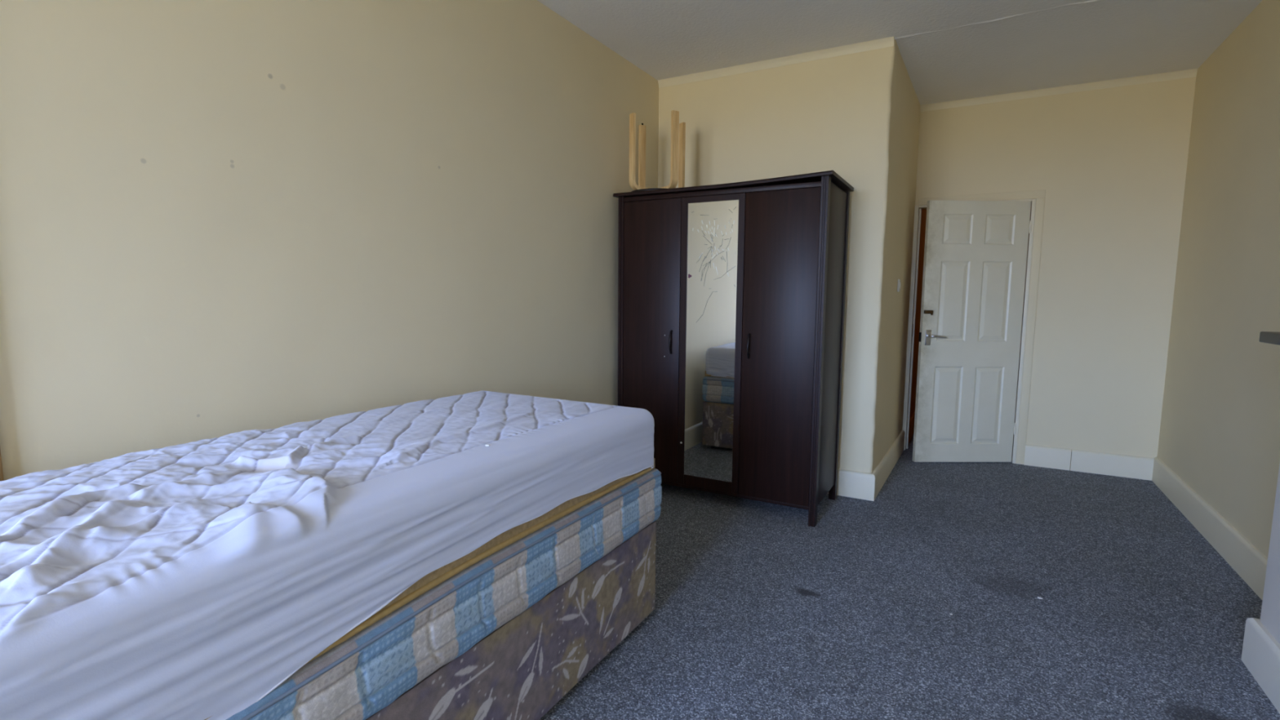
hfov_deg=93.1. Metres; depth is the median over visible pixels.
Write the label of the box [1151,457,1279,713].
baseboard
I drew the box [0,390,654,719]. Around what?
protector
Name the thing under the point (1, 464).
trim
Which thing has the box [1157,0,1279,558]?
wall
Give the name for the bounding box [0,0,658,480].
wall
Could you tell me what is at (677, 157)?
stool
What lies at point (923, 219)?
wall
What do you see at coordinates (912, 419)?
baseboard
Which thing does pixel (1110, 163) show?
wall
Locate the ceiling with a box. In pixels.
[537,0,1262,105]
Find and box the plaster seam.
[894,0,1102,39]
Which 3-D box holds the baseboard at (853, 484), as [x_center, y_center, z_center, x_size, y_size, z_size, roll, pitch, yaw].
[1.144,0.681,4.752,1.568,0.169,1.455,4,7,29]
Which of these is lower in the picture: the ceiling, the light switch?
the light switch
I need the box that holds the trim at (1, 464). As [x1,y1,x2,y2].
[0,448,4,480]
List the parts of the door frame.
architrave, architrave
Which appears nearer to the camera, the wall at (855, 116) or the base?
the base
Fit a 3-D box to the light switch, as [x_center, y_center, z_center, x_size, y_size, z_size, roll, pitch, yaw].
[1.818,-0.522,4.247,0.014,0.086,0.086,4,7,29]
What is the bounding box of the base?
[365,520,656,719]
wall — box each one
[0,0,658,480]
[657,39,919,473]
[909,209,926,419]
[915,76,1195,470]
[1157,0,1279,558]
[1259,463,1279,644]
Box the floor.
[539,434,1279,719]
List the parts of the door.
handle, lever, panel, panel, panel, panel, panel, panel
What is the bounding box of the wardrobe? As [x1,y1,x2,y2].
[613,169,853,527]
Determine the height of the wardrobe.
1.905 m
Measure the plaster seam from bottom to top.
0.006 m
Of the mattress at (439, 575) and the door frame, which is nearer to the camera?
the mattress at (439, 575)
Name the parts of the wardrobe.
post, door, handle, door, rail, plinth rail, handle, door, post, panel, post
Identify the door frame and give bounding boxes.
[902,189,1045,464]
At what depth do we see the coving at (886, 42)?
3.80 m
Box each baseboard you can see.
[826,430,904,501]
[908,411,915,442]
[1023,444,1154,480]
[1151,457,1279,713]
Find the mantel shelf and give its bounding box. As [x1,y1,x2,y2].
[1258,331,1279,345]
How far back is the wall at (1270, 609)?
2.01 m
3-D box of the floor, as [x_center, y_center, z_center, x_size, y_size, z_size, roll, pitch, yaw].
[0.760,1.055,2.449,3.385,0.080,11.600,4,7,29]
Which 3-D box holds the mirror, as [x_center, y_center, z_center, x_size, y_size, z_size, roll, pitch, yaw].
[0.412,-0.098,3.545,0.311,1.621,0.008,4,7,29]
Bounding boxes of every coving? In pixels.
[657,35,894,88]
[920,68,1197,111]
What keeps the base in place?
on the floor
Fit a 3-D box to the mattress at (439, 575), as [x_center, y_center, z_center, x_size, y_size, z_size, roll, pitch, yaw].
[-0.788,0.385,1.716,0.900,0.244,1.894,4,7,29]
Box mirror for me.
[684,200,738,482]
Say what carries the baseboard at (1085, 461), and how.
attached to the wall at (1110, 163)
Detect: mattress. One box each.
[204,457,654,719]
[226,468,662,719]
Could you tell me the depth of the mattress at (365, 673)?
1.42 m
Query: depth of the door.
4.53 m
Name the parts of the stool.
leg, leg, seat, leg, leg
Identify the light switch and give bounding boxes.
[897,279,900,291]
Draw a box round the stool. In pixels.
[629,110,685,191]
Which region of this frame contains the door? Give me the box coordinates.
[912,200,1031,462]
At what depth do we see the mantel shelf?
1.94 m
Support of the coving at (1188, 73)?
attached to the wall at (1110, 163)

